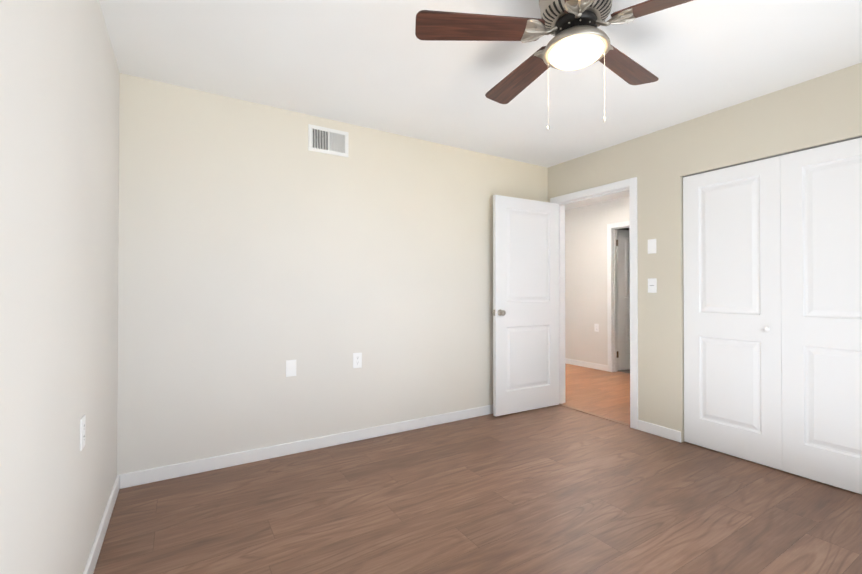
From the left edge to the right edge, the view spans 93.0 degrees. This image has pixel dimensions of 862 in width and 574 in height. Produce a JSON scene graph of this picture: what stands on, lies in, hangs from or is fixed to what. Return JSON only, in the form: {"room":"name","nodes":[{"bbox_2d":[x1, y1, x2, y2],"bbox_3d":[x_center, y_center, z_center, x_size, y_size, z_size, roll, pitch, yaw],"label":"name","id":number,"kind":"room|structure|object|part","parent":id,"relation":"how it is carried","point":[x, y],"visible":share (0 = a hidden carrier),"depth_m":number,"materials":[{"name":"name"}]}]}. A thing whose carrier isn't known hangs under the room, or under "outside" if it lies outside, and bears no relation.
{"room":"empty bedroom","nodes":[
{"label":"empty bedroom","id":0,"kind":"room"},
{"bbox_2d":[0,0,119,573],"bbox_3d":[-0.838,-0.056,0.653,0.120,2.440,4.020,0,-1,-31],"label":"wall","id":1,"kind":"structure","parent":0,"point":[59,151],"depth_m":1.22,"materials":[{"name":"paint"}]},
{"bbox_2d":[80,415,85,450],"bbox_3d":[-1.304,0.545,1.532,0.006,0.116,0.072,0,-1,-31],"label":"outlet","id":2,"kind":"object","parent":1,"relation":"attached to","point":[82,421],"visible":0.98,"depth_m":1.51,"materials":[{"name":"white plastic"}]},
{"bbox_2d":[83,475,119,573],"bbox_3d":[-0.812,1.124,0.729,0.014,0.083,3.900,0,-1,-31],"label":"baseboard","id":3,"kind":"structure","parent":1,"relation":"attached to","point":[96,549],"depth_m":1.86,"materials":[{"name":"white wood"}]},
{"bbox_2d":[117,73,547,474],"bbox_3d":[-0.340,-0.033,3.382,3.815,2.440,0.120,0,-1,-31],"label":"wall","id":4,"kind":"structure","parent":0,"point":[259,245],"depth_m":2.89,"materials":[{"name":"paint"}]},
{"bbox_2d":[286,360,295,376],"bbox_3d":[-0.992,0.576,2.905,0.072,0.116,0.006,0,-1,-31],"label":"electrical outlet","id":5,"kind":"object","parent":4,"relation":"attached to","point":[290,367],"visible":1,"depth_m":2.90,"materials":[{"name":"white plastic"}]},
{"bbox_2d":[120,404,492,488],"bbox_3d":[-0.299,1.145,3.319,3.561,0.083,0.014,0,-1,-31],"label":"baseboard","id":6,"kind":"structure","parent":4,"relation":"attached to","point":[141,477],"depth_m":2.87,"materials":[{"name":"white wood"}]},
{"bbox_2d":[308,124,348,156],"bbox_3d":[-0.764,-1.090,3.060,0.305,0.193,0.015,0,-1,-31],"label":"air vent","id":7,"kind":"object","parent":4,"relation":"in","point":[330,141],"visible":1,"depth_m":3.05,"materials":[{"name":"white metal"}]},
{"bbox_2d":[353,353,361,367],"bbox_3d":[-0.569,0.567,3.163,0.072,0.116,0.007,0,-1,-31],"label":"duplex electrical outlet","id":8,"kind":"object","parent":4,"relation":"attached to","point":[357,360],"visible":1,"depth_m":3.16,"materials":[{"name":"white plastic"}]},
{"bbox_2d":[93,363,861,573],"bbox_3d":[0.947,1.235,3.150,5.780,0.100,6.440,0,-1,-31],"label":"floor","id":9,"kind":"structure","parent":0,"point":[556,489],"depth_m":2.16,"materials":[{"name":"wood"}]},
{"bbox_2d":[99,0,861,209],"bbox_3d":[0.947,-1.305,3.171,5.780,0.100,6.440,0,-1,-31],"label":"ceiling","id":10,"kind":"structure","parent":0,"point":[377,65],"depth_m":2.31,"materials":[{"name":"paint"}]},
{"bbox_2d":[415,0,692,129],"bbox_3d":[0.606,-0.971,1.711,1.258,0.592,1.265,0,-1,-31],"label":"fan","id":11,"kind":"object","parent":10,"relation":"hanging from","point":[580,40],"visible":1,"depth_m":1.65,"materials":[{"name":"brown wood"}]},
{"bbox_3d":[0.196,-1.048,1.656,0.517,0.006,0.145,0,-11,-3],"label":"blade","id":12,"kind":"part","parent":11,"relation":"part of","materials":[{"name":"brown wood"}]},
{"label":"blade","id":13,"kind":"part","parent":11,"relation":"part of","materials":[{"name":"brown wood"}]},
{"bbox_3d":[0.499,-1.049,1.673,0.070,0.035,0.024,0,0,-3],"label":"blade arm","id":14,"kind":"part","parent":11,"relation":"part of"},
{"bbox_2d":[541,0,611,35],"bbox_3d":[0.594,-1.102,1.679,0.274,0.040,0.274,0,-1,-31],"label":"motor","id":15,"kind":"object","parent":11,"relation":"attached to","point":[552,12],"depth_m":1.62,"materials":[{"name":"silver metal"}]},
{"bbox_3d":[0.673,-1.049,1.628,0.070,0.035,0.024,0,-1,33],"label":"blade arm","id":16,"kind":"part","parent":11,"relation":"part of"},
{"bbox_3d":[0.902,-1.046,1.931,0.517,0.006,0.145,0,10,-39],"label":"blade","id":17,"kind":"part","parent":11,"relation":"part of","materials":[{"name":"brown wood"}]},
{"bbox_3d":[0.929,-1.050,1.464,0.517,0.006,0.145,0,10,33],"label":"blade","id":18,"kind":"part","parent":11,"relation":"part of","materials":[{"name":"brown wood"}]},
{"bbox_2d":[565,197,628,364],"bbox_3d":[2.618,-0.013,5.855,0.120,2.440,3.340,0,-1,-31],"label":"wall","id":19,"kind":"structure","parent":0,"point":[585,269],"depth_m":6.15,"materials":[{"name":"paint"}]},
{"bbox_2d":[565,358,607,370],"bbox_3d":[2.111,1.172,6.546,0.014,0.083,1.616,0,-1,-31],"label":"baseboard","id":20,"kind":"structure","parent":19,"relation":"attached to","point":[587,364],"depth_m":6.14,"materials":[{"name":"white wood"}]},
{"bbox_2d":[594,324,598,331],"bbox_3d":[2.437,0.599,6.024,0.007,0.116,0.072,0,-1,-31],"label":"outlet","id":21,"kind":"object","parent":19,"relation":"attached to","point":[596,327],"visible":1,"depth_m":6.02,"materials":[{"name":"white plastic"}]},
{"bbox_2d":[607,221,628,371],"bbox_3d":[2.827,0.150,5.495,0.136,2.109,0.938,0,-1,-31],"label":"door frame","id":22,"kind":"structure","parent":19,"relation":"attached to","point":[614,311],"depth_m":5.83,"materials":[{"name":"white wood"}]},
{"bbox_2d":[617,230,629,369],"bbox_3d":[3.041,0.186,6.046,0.794,2.022,0.035,0,-1,-23],"label":"hall door","id":23,"kind":"structure","parent":19,"relation":"in","point":[623,267],"depth_m":5.92,"materials":[{"name":"white wood"}]},
{"bbox_2d":[617,228,629,372],"bbox_3d":[3.685,-0.010,6.179,2.040,2.640,2.900,0,-1,-31],"label":"shell","id":24,"kind":"object","parent":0,"point":[626,371],"depth_m":5.92,"materials":[{"name":"grey"}]},
{"bbox_2d":[548,63,861,441],"bbox_3d":[2.285,-0.039,2.629,0.120,2.440,3.900,0,-1,-31],"label":"wall","id":25,"kind":"structure","parent":0,"point":[817,111],"depth_m":3.16,"materials":[{"name":"paint"}]},
{"bbox_2d":[492,195,558,415],"bbox_3d":[0.931,0.169,3.944,0.825,2.022,0.159,0,-1,-29],"label":"bedroom door","id":26,"kind":"structure","parent":25,"relation":"in","point":[525,311],"depth_m":3.91,"materials":[{"name":"white wood"}]},
{"bbox_3d":[0.611,0.235,3.763,0.090,0.059,0.159,0,-1,-29],"label":"knob","id":27,"kind":"part","parent":26,"relation":"part of","materials":[{"name":"silver metal"}]},
{"bbox_2d":[550,177,637,429],"bbox_3d":[1.537,0.137,3.853,0.152,2.109,0.938,0,-1,-31],"label":"door frame","id":28,"kind":"structure","parent":25,"relation":"attached to","point":[631,183],"depth_m":3.49,"materials":[{"name":"white wood"}]},
{"bbox_2d":[559,403,629,426],"bbox_3d":[1.504,1.187,3.824,0.050,0.007,0.800,0,-1,-31],"label":"threshold","id":29,"kind":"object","parent":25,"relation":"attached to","point":[599,416],"depth_m":3.77,"materials":[{"name":"brown"}]},
{"bbox_2d":[648,239,655,253],"bbox_3d":[1.792,-0.329,3.318,0.006,0.116,0.072,0,-1,-31],"label":"light switch","id":30,"kind":"object","parent":25,"relation":"attached to","point":[651,246],"visible":1,"depth_m":3.32,"materials":[{"name":"white plastic"}]},
{"bbox_2d":[648,278,656,292],"bbox_3d":[1.790,-0.011,3.315,0.010,0.116,0.072,0,-1,-31],"label":"rocker light switch","id":31,"kind":"object","parent":25,"relation":"attached to","point":[652,285],"visible":1,"depth_m":3.31,"materials":[{"name":"white plastic"}]},
{"bbox_2d":[638,420,680,442],"bbox_3d":[1.814,1.145,3.262,0.014,0.083,0.344,0,-1,-31],"label":"baseboard","id":32,"kind":"structure","parent":25,"relation":"attached to","point":[662,431],"depth_m":3.24,"materials":[{"name":"white wood"}]},
{"bbox_2d":[683,138,861,493],"bbox_3d":[2.555,0.161,2.113,0.070,2.016,2.386,0,-1,-31],"label":"bifold closet door","id":33,"kind":"structure","parent":25,"relation":"in","point":[772,266],"depth_m":2.63,"materials":[{"name":"white wood"}]},
{"bbox_2d":[683,136,861,177],"bbox_3d":[2.584,-0.854,2.139,0.061,0.009,2.396,0,-1,-31],"label":"trim","id":34,"kind":"structure","parent":25,"relation":"attached to","point":[777,155],"depth_m":2.64,"materials":[{"name":"grey wood"}]}
]}

